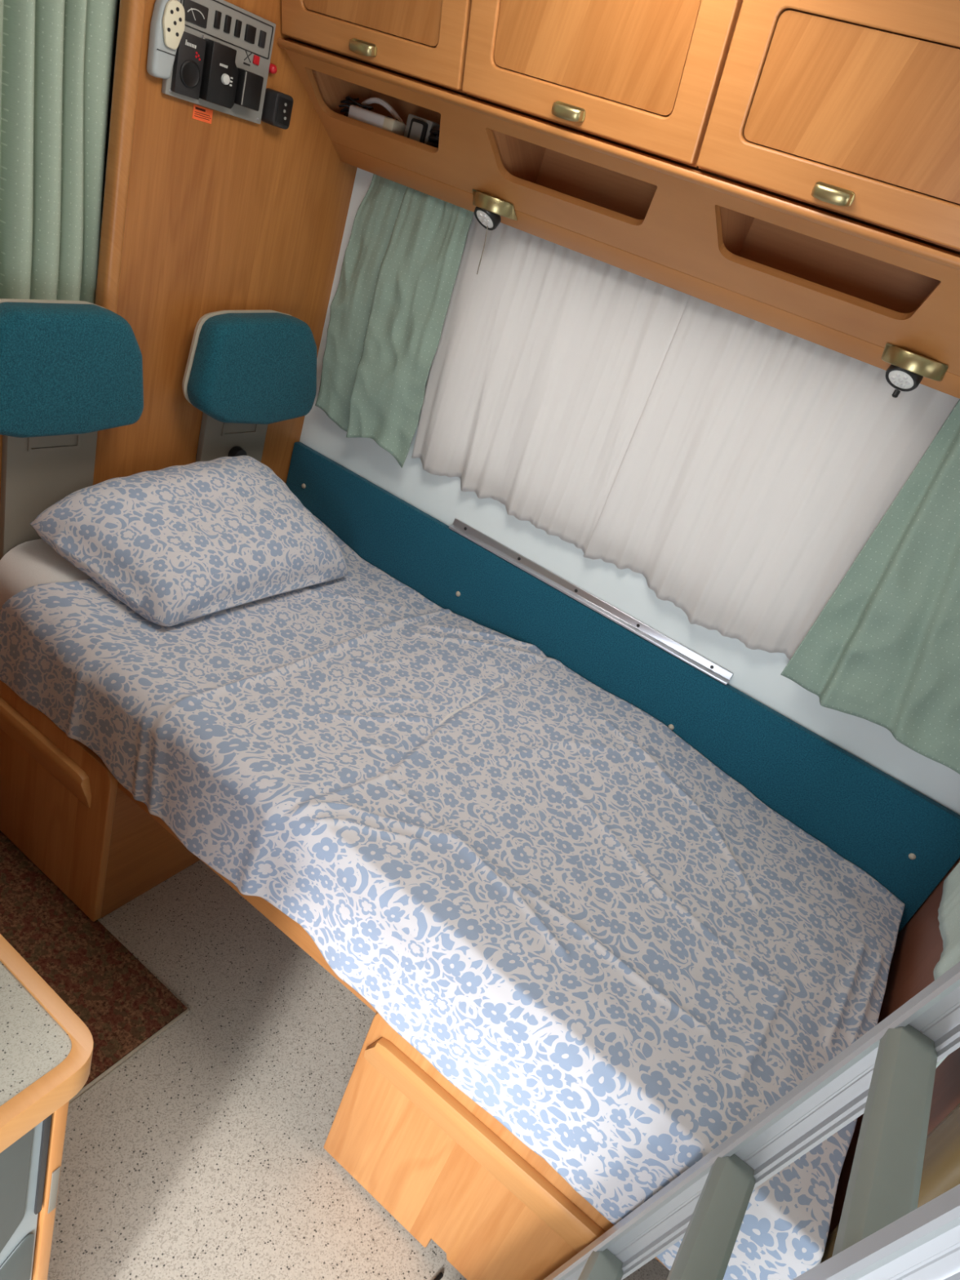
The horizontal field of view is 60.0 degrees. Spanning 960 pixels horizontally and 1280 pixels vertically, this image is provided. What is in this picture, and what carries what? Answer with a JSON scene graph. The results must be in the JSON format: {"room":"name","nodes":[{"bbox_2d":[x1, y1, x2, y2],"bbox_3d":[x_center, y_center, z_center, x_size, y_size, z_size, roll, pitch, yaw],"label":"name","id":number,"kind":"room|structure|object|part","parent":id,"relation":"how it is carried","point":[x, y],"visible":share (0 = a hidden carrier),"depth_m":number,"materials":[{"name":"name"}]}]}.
{"room":"camper van interior","nodes":[
{"label":"camper van interior","id":0,"kind":"room"},
{"bbox_2d":[0,0,357,497],"bbox_3d":[-1.073,-0.412,1.319,0.030,2.100,2.300,32,30,21],"label":"wall","id":1,"kind":"structure","parent":0,"point":[231,212],"depth_m":1.81,"materials":[{"name":"brown wood"}]},
{"bbox_2d":[94,0,146,313],"bbox_3d":[-0.624,-1.025,1.473,0.042,0.914,0.031,32,30,21],"label":"trim","id":2,"kind":"structure","parent":1,"relation":"attached to","point":[131,12],"depth_m":1.53,"materials":[{"name":"orange wood"}]},
{"bbox_2d":[191,104,213,124],"bbox_3d":[-0.539,-1.022,1.617,0.001,0.024,0.046,32,30,21],"label":"warning sticker","id":3,"kind":"object","parent":1,"relation":"attached to","point":[201,113],"visible":1,"depth_m":1.62,"materials":[{"name":"orange paper"}]},
{"bbox_2d":[194,106,211,119],"bbox_3d":[-0.538,-1.023,1.617,0.001,0.016,0.040,32,30,21],"label":"print","id":4,"kind":"object","parent":3,"relation":"attached to","point":[200,113],"depth_m":1.62},
{"bbox_2d":[161,0,275,124],"bbox_3d":[-0.491,-1.107,1.581,0.019,0.176,0.235,32,30,21],"label":"control panel","id":5,"kind":"object","parent":1,"relation":"attached to","point":[223,22],"visible":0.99,"depth_m":1.58,"materials":[{"name":"grey plastic"}]},
{"bbox_2d":[146,0,185,79],"bbox_3d":[-0.556,-1.065,1.475,0.034,0.125,0.051,32,30,21],"label":"detector","id":6,"kind":"object","parent":5,"relation":"attached to","point":[168,16],"visible":1,"depth_m":1.46,"materials":[{"name":"grey plastic"}]},
{"bbox_2d":[170,31,206,99],"bbox_3d":[-0.534,-1.054,1.527,0.014,0.097,0.057,32,30,21],"label":"radio unit","id":7,"kind":"object","parent":5,"relation":"attached to","point":[188,66],"visible":1,"depth_m":1.52,"materials":[{"name":"grey plastic"}]},
{"bbox_2d":[213,10,222,29],"bbox_3d":[-0.483,-1.143,1.533,0.005,0.027,0.012,32,30,21],"label":"switch","id":8,"kind":"object","parent":5,"relation":"attached to","point":[217,14],"depth_m":1.53,"materials":[{"name":"black plastic"}]},
{"bbox_2d":[199,38,238,108],"bbox_3d":[-0.491,-1.070,1.576,0.032,0.097,0.068,32,30,21],"label":"control module","id":9,"kind":"object","parent":5,"relation":"attached to","point":[220,75],"visible":1,"depth_m":1.56,"materials":[{"name":"black plastic"}]},
{"bbox_3d":[-0.481,-1.061,1.575,0.006,0.018,0.018,32,30,21],"label":"knob","id":10,"kind":"part","parent":9,"relation":"part of","materials":[{"name":"white plastic"}]},
{"bbox_2d":[223,14,231,33],"bbox_3d":[-0.471,-1.149,1.552,0.005,0.027,0.012,32,30,21],"label":"switch","id":11,"kind":"object","parent":5,"relation":"attached to","point":[227,18],"depth_m":1.55,"materials":[{"name":"black plastic"}]},
{"bbox_2d":[234,19,241,37],"bbox_3d":[-0.457,-1.155,1.572,0.005,0.027,0.012,32,30,21],"label":"switch","id":12,"kind":"object","parent":5,"relation":"attached to","point":[237,23],"depth_m":1.57,"materials":[{"name":"black plastic"}]},
{"bbox_2d":[234,66,263,111],"bbox_3d":[-0.458,-1.079,1.630,0.036,0.060,0.050,32,30,21],"label":"box","id":13,"kind":"object","parent":5,"relation":"attached to","point":[249,86],"visible":0.82,"depth_m":1.62,"materials":[{"name":"plastic"}]},
{"bbox_2d":[244,23,256,44],"bbox_3d":[-0.441,-1.163,1.597,0.005,0.027,0.023,32,30,21],"label":"switch","id":14,"kind":"object","parent":5,"relation":"attached to","point":[250,29],"depth_m":1.60,"materials":[{"name":"black plastic"}]},
{"bbox_2d":[257,30,266,48],"bbox_3d":[-0.424,-1.171,1.622,0.005,0.027,0.014,32,30,21],"label":"switch","id":15,"kind":"object","parent":5,"relation":"attached to","point":[262,34],"depth_m":1.62,"materials":[{"name":"grey plastic"}]},
{"bbox_2d":[268,62,277,74],"bbox_3d":[-0.419,-1.151,1.677,0.020,0.017,0.017,32,30,21],"label":"button","id":16,"kind":"object","parent":1,"relation":"attached to","point":[273,69],"visible":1,"depth_m":1.67,"materials":[{"name":"red plastic"}]},
{"bbox_2d":[261,88,293,129],"bbox_3d":[-0.419,-1.097,1.720,0.042,0.062,0.050,32,30,21],"label":"wall socket","id":17,"kind":"object","parent":1,"relation":"attached to","point":[277,106],"visible":1,"depth_m":1.71,"materials":[{"name":"grey plastic"}]},
{"bbox_2d":[47,859,670,1279],"bbox_3d":[-0.537,0.996,1.457,4.100,0.050,2.360,32,30,21],"label":"floor","id":18,"kind":"structure","parent":0,"point":[202,1155],"depth_m":1.56,"materials":[{"name":"grey plastic"}]},
{"bbox_2d":[0,1101,68,1279],"bbox_3d":[-1.154,0.566,0.850,1.130,0.862,0.788,32,30,21],"label":"base cabinet","id":19,"kind":"object","parent":18,"relation":"on","point":[30,1167],"visible":0.58,"depth_m":0.83,"materials":[{"name":"brown wood"}]},
{"bbox_3d":[-0.621,0.705,0.657,0.003,0.509,0.533,32,30,21],"label":"panel","id":20,"kind":"part","parent":19,"relation":"part of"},
{"bbox_3d":[-0.676,0.868,0.756,0.002,0.426,0.542,32,30,21],"label":"panel","id":21,"kind":"part","parent":19,"relation":"part of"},
{"bbox_2d":[0,933,93,1152],"bbox_3d":[-1.011,0.199,0.629,1.162,0.038,0.815,32,30,21],"label":"countertop","id":22,"kind":"structure","parent":19,"relation":"on","point":[46,1050],"depth_m":0.72,"materials":[{"name":"brown wood"}]},
{"bbox_3d":[-0.739,0.611,1.070,0.584,0.770,0.016,32,30,21],"label":"door","id":23,"kind":"part","parent":19,"relation":"part of","materials":[{"name":"brown wood"}]},
{"bbox_2d":[0,830,189,1103],"bbox_3d":[-1.059,0.658,1.661,0.774,0.008,0.548,32,30,21],"label":"rug","id":24,"kind":"object","parent":18,"relation":"on","point":[123,1006],"visible":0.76,"depth_m":1.75,"materials":[{"name":"brown carpet"}]},
{"bbox_2d":[0,680,199,921],"bbox_3d":[-0.755,0.223,2.162,0.475,0.445,0.874,32,30,21],"label":"storage box","id":25,"kind":"object","parent":18,"relation":"on","point":[61,806],"visible":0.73,"depth_m":1.80,"materials":[{"name":"brown wood"}]},
{"bbox_3d":[-0.963,0.210,1.763,0.425,0.080,0.018,32,30,21],"label":"handle","id":26,"kind":"part","parent":25,"relation":"part of","materials":[{"name":"brown wood"}]},
{"bbox_3d":[-0.971,0.325,1.829,0.475,0.434,0.019,32,30,21],"label":"door","id":27,"kind":"part","parent":25,"relation":"part of","materials":[{"name":"brown wood"}]},
{"bbox_3d":[-0.576,0.349,2.108,0.016,0.394,0.836,32,30,21],"label":"panel","id":28,"kind":"part","parent":25,"relation":"part of","materials":[{"name":"brown wood"}]},
{"bbox_2d":[433,1271,443,1279],"bbox_3d":[-0.167,1.151,1.356,0.015,0.008,0.311,36,32,27],"label":"cable","id":29,"kind":"object","parent":18,"relation":"on","point":[440,1275],"visible":1,"depth_m":1.46,"materials":[{"name":"black plastic"}]},
{"bbox_2d":[323,1012,613,1279],"bbox_3d":[0.256,0.849,1.697,0.682,0.445,0.874,32,30,21],"label":"storage box","id":30,"kind":"object","parent":18,"relation":"on","point":[453,1175],"visible":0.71,"depth_m":1.38,"materials":[{"name":"brown wood"}]},
{"bbox_2d":[117,782,665,1266],"bbox_3d":[-0.126,0.358,1.814,1.858,0.132,0.836,32,30,21],"label":"bed","id":31,"kind":"object","parent":30,"relation":"on","point":[293,930],"visible":0.06,"depth_m":1.49,"materials":[{"name":"orange wood"}]},
{"bbox_2d":[0,298,143,559],"bbox_3d":[-0.867,-0.334,1.669,0.116,0.676,0.356,32,30,21],"label":"seat","id":32,"kind":"object","parent":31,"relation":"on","point":[71,371],"visible":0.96,"depth_m":1.58,"materials":[{"name":"teal fabric"}]},
{"bbox_3d":[-0.905,-0.317,1.745,0.019,0.555,0.194,32,30,21],"label":"mounting plate","id":33,"kind":"part","parent":32,"relation":"part of","materials":[{"name":"beige plastic"}]},
{"bbox_3d":[-0.863,-0.402,1.688,0.004,0.035,0.112,32,30,21],"label":"slot frame","id":34,"kind":"part","parent":32,"relation":"part of","materials":[{"name":"beige plastic"}]},
{"bbox_2d":[0,302,143,437],"bbox_3d":[-0.782,-0.502,1.561,0.068,0.241,0.352,32,30,21],"label":"cushion","id":35,"kind":"object","parent":32,"relation":"on","point":[67,368],"depth_m":1.53,"materials":[{"name":"teal fabric"}]},
{"bbox_2d":[182,310,316,462],"bbox_3d":[-0.599,-0.469,2.071,0.116,0.688,0.377,32,30,21],"label":"seat","id":36,"kind":"object","parent":31,"relation":"on","point":[247,371],"visible":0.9,"depth_m":1.92,"materials":[{"name":"teal fabric"}]},
{"bbox_3d":[-0.646,-0.444,2.137,0.019,0.555,0.205,32,30,21],"label":"mounting plate","id":37,"kind":"part","parent":36,"relation":"part of","materials":[{"name":"beige plastic"}]},
{"bbox_3d":[-0.614,-0.466,2.113,0.026,0.048,0.048,32,30,21],"label":"knob","id":38,"kind":"part","parent":36,"relation":"part of","materials":[{"name":"black plastic"}]},
{"bbox_3d":[-0.600,-0.531,2.086,0.004,0.035,0.115,32,30,21],"label":"slot frame","id":39,"kind":"part","parent":36,"relation":"part of","materials":[{"name":"beige plastic"}]},
{"bbox_2d":[0,538,502,724],"bbox_3d":[-0.074,0.225,1.741,1.822,0.183,0.834,32,30,21],"label":"mattress","id":40,"kind":"object","parent":31,"relation":"on","point":[30,563],"visible":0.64,"depth_m":1.72,"materials":[{"name":"white fabric"}]},
{"bbox_2d":[0,515,904,1279],"bbox_3d":[-0.092,0.283,1.743,1.838,0.297,0.884,32,30,21],"label":"sheet","id":41,"kind":"object","parent":40,"relation":"on","point":[592,930],"visible":0.89,"depth_m":1.47,"materials":[{"name":"blue fabric"}]},
{"bbox_2d":[30,455,348,626],"bbox_3d":[-0.605,-0.248,1.874,0.342,0.233,0.645,32,30,21],"label":"pillow","id":42,"kind":"object","parent":41,"relation":"on","point":[175,544],"visible":1,"depth_m":1.75,"materials":[{"name":"blue fabric"}]},
{"bbox_3d":[-0.001,0.805,1.321,0.480,0.080,0.018,32,30,21],"label":"handle","id":43,"kind":"part","parent":30,"relation":"part of","materials":[{"name":"brown wood"}]},
{"bbox_2d":[543,961,959,1279],"bbox_3d":[0.269,0.626,0.863,0.300,1.604,0.322,32,30,21],"label":"ladder","id":44,"kind":"object","parent":18,"relation":"on","point":[886,1075],"visible":1,"depth_m":0.85,"materials":[{"name":"metal"}]},
{"bbox_3d":[0.192,0.663,0.743,0.298,1.598,0.022,32,30,21],"label":"rail","id":45,"kind":"part","parent":44,"relation":"part of","materials":[{"name":"metal"}]},
{"bbox_2d":[820,1102,959,1263],"bbox_3d":[0.518,0.674,0.996,0.054,1.550,0.091,32,30,21],"label":"trim","id":46,"kind":"structure","parent":18,"relation":"on","point":[940,1174],"depth_m":0.94,"materials":[{"name":"brown wood"}]},
{"bbox_2d":[827,857,959,1235],"bbox_3d":[0.754,0.558,1.355,0.020,1.550,0.795,32,30,21],"label":"partition foot","id":47,"kind":"structure","parent":18,"relation":"on","point":[918,948],"depth_m":1.48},
{"bbox_2d":[933,861,959,1067],"bbox_3d":[0.787,0.254,1.139,0.017,0.623,0.560,32,30,22],"label":"curtain","id":48,"kind":"object","parent":47,"relation":"hanging from","point":[948,910],"visible":0.44,"depth_m":1.33,"materials":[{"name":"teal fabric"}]},
{"bbox_2d":[97,0,959,814],"bbox_3d":[0.422,-0.278,1.828,4.100,2.300,0.040,32,30,21],"label":"wall","id":49,"kind":"structure","parent":0,"point":[757,673],"depth_m":1.93,"materials":[{"name":"white paint"}]},
{"bbox_2d":[281,0,474,98],"bbox_3d":[-0.117,-1.246,1.606,0.456,0.297,0.371,32,30,21],"label":"locker","id":50,"kind":"object","parent":49,"relation":"attached to","point":[423,41],"visible":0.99,"depth_m":1.53,"materials":[{"name":"brown wood"}]},
{"bbox_3d":[-0.223,-1.111,1.560,0.062,0.024,0.025,32,30,21],"label":"handle","id":51,"kind":"part","parent":50,"relation":"part of","materials":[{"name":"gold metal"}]},
{"bbox_3d":[-0.194,-1.201,1.498,0.336,0.158,0.054,32,30,21],"label":"panel","id":52,"kind":"part","parent":50,"relation":"part of","materials":[{"name":"brown wood"}]},
{"bbox_2d":[315,173,473,467],"bbox_3d":[-0.232,-0.777,2.019,0.349,0.618,0.066,32,30,21],"label":"window curtain","id":53,"kind":"object","parent":49,"relation":"hanging from","point":[388,308],"visible":0.98,"depth_m":2.00,"materials":[{"name":"green fabric"}]},
{"bbox_2d":[411,212,689,553],"bbox_3d":[0.108,-0.584,1.887,0.570,0.604,0.024,32,30,21],"label":"sheer curtain","id":54,"kind":"object","parent":49,"relation":"hanging from","point":[547,362],"visible":0.97,"depth_m":1.87,"materials":[{"name":"white fabric"}]},
{"bbox_2d":[448,518,733,684],"bbox_3d":[0.239,-0.105,1.966,0.781,0.025,0.021,32,30,21],"label":"support rail","id":55,"kind":"object","parent":49,"relation":"attached to","point":[621,618],"visible":1,"depth_m":1.95,"materials":[{"name":"metal"}]},
{"bbox_2d":[462,0,743,173],"bbox_3d":[0.253,-1.017,1.436,0.472,0.297,0.371,32,30,21],"label":"locker","id":56,"kind":"object","parent":49,"relation":"attached to","point":[642,76],"visible":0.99,"depth_m":1.34,"materials":[{"name":"brown wood"}]},
{"bbox_3d":[0.145,-0.883,1.391,0.062,0.024,0.025,32,30,21],"label":"handle","id":57,"kind":"part","parent":56,"relation":"part of","materials":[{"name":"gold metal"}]},
{"bbox_3d":[0.176,-0.973,1.327,0.352,0.158,0.054,32,30,21],"label":"panel","id":58,"kind":"part","parent":56,"relation":"part of","materials":[{"name":"brown wood"}]},
{"bbox_2d":[277,38,959,399],"bbox_3d":[0.597,-0.583,1.386,2.400,0.183,0.295,32,30,21],"label":"niche shelf","id":59,"kind":"object","parent":49,"relation":"attached to","point":[848,287],"depth_m":1.52,"materials":[{"name":"orange wood"}]},
{"bbox_2d":[338,95,373,116],"bbox_3d":[-0.270,-1.166,1.833,0.068,0.049,0.048,32,30,21],"label":"cable","id":60,"kind":"object","parent":59,"relation":"in","point":[348,99],"visible":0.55,"depth_m":1.82,"materials":[{"name":"plastic"}]},
{"bbox_3d":[-0.226,-1.122,1.804,0.132,0.038,0.047,32,30,21],"label":"power strip","id":61,"kind":"part","parent":59,"relation":"part of","materials":[{"name":"white plastic"}]},
{"bbox_2d":[357,97,405,132],"bbox_3d":[-0.213,-1.149,1.822,0.172,0.058,0.031,32,30,21],"label":"cable","id":62,"kind":"object","parent":59,"relation":"on","point":[375,100],"visible":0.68,"depth_m":1.80,"materials":[{"name":"plastic"}]},
{"bbox_2d":[382,115,404,136],"bbox_3d":[-0.186,-1.096,1.784,0.029,0.038,0.043,32,30,21],"label":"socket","id":63,"kind":"object","parent":59,"relation":"attached to","point":[390,124],"depth_m":1.77,"materials":[{"name":"white plastic"}]},
{"bbox_2d":[403,114,439,144],"bbox_3d":[-0.129,-1.083,1.777,0.068,0.056,0.039,32,30,21],"label":"charger","id":64,"kind":"object","parent":59,"relation":"in","point":[417,128],"visible":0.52,"depth_m":1.76,"materials":[{"name":"grey plastic"}]},
{"bbox_2d":[426,128,439,147],"bbox_3d":[-0.086,-1.046,1.748,0.052,0.044,0.048,32,30,21],"label":"lead","id":65,"kind":"object","parent":59,"relation":"in","point":[435,140],"visible":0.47,"depth_m":1.73,"materials":[{"name":"black plastic"}]},
{"bbox_2d":[472,189,516,274],"bbox_3d":[0.006,-0.851,1.753,0.106,0.153,0.059,32,30,21],"label":"reading lamp","id":66,"kind":"object","parent":59,"relation":"attached to","point":[488,210],"visible":1,"depth_m":1.71,"materials":[{"name":"gold metal"}]},
{"bbox_3d":[0.006,-0.831,1.774,0.004,0.101,0.025,24,28,8],"label":"pull cord","id":67,"kind":"part","parent":66,"relation":"part of","materials":[{"name":"beige plastic"}]},
{"bbox_3d":[0.554,-0.616,1.247,2.400,0.014,0.043,32,30,21],"label":"rail","id":68,"kind":"part","parent":59,"relation":"part of","materials":[{"name":"orange wood"}]},
{"bbox_2d":[880,342,947,397],"bbox_3d":[0.722,-0.448,1.411,0.106,0.075,0.059,32,30,21],"label":"reading lamp","id":69,"kind":"object","parent":59,"relation":"attached to","point":[907,369],"visible":1,"depth_m":1.39,"materials":[{"name":"gold metal"}]},
{"bbox_2d":[892,389,900,397],"bbox_3d":[0.713,-0.422,1.426,0.010,0.014,0.012,32,30,21],"label":"switch","id":70,"kind":"object","parent":69,"relation":"attached to","point":[895,393],"depth_m":1.42,"materials":[{"name":"black plastic"}]},
{"bbox_2d":[285,441,959,934],"bbox_3d":[0.182,0.056,2.050,1.881,0.352,0.027,32,30,21],"label":"board","id":71,"kind":"object","parent":49,"relation":"attached to","point":[904,839],"visible":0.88,"depth_m":1.90,"materials":[{"name":"teal fabric"}]},
{"bbox_2d":[583,295,959,660],"bbox_3d":[0.547,-0.304,1.684,0.553,0.617,0.028,32,30,21],"label":"sheer curtain","id":72,"kind":"object","parent":49,"relation":"hanging from","point":[760,460],"visible":0.96,"depth_m":1.67,"materials":[{"name":"white fabric"}]},
{"bbox_2d":[697,0,959,254],"bbox_3d":[0.643,-0.775,1.257,0.506,0.297,0.371,32,30,21],"label":"locker","id":73,"kind":"object","parent":49,"relation":"attached to","point":[850,109],"visible":0.99,"depth_m":1.17,"materials":[{"name":"brown wood"}]},
{"bbox_3d":[0.516,-0.654,1.221,0.062,0.024,0.025,32,30,21],"label":"handle","id":74,"kind":"part","parent":73,"relation":"part of","materials":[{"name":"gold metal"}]},
{"bbox_3d":[0.566,-0.731,1.149,0.386,0.158,0.054,32,30,21],"label":"panel","id":75,"kind":"part","parent":73,"relation":"part of","materials":[{"name":"brown wood"}]},
{"bbox_2d":[780,399,959,773],"bbox_3d":[0.891,-0.072,1.490,0.453,0.622,0.066,32,30,21],"label":"window curtain","id":76,"kind":"object","parent":49,"relation":"hanging from","point":[883,650],"visible":1,"depth_m":1.56,"materials":[{"name":"green fabric"}]},
{"bbox_3d":[0.104,-0.780,0.461,4.100,0.040,2.360,32,30,21],"label":"ceiling","id":77,"kind":"structure","parent":0,"visible":0},
{"bbox_2d":[0,0,117,304],"bbox_3d":[-1.115,-0.805,0.931,0.108,0.990,1.554,32,30,21],"label":"curtain","id":78,"kind":"object","parent":77,"relation":"hanging from","point":[56,55],"visible":0.8,"depth_m":1.48,"materials":[{"name":"green fabric"}]}
]}

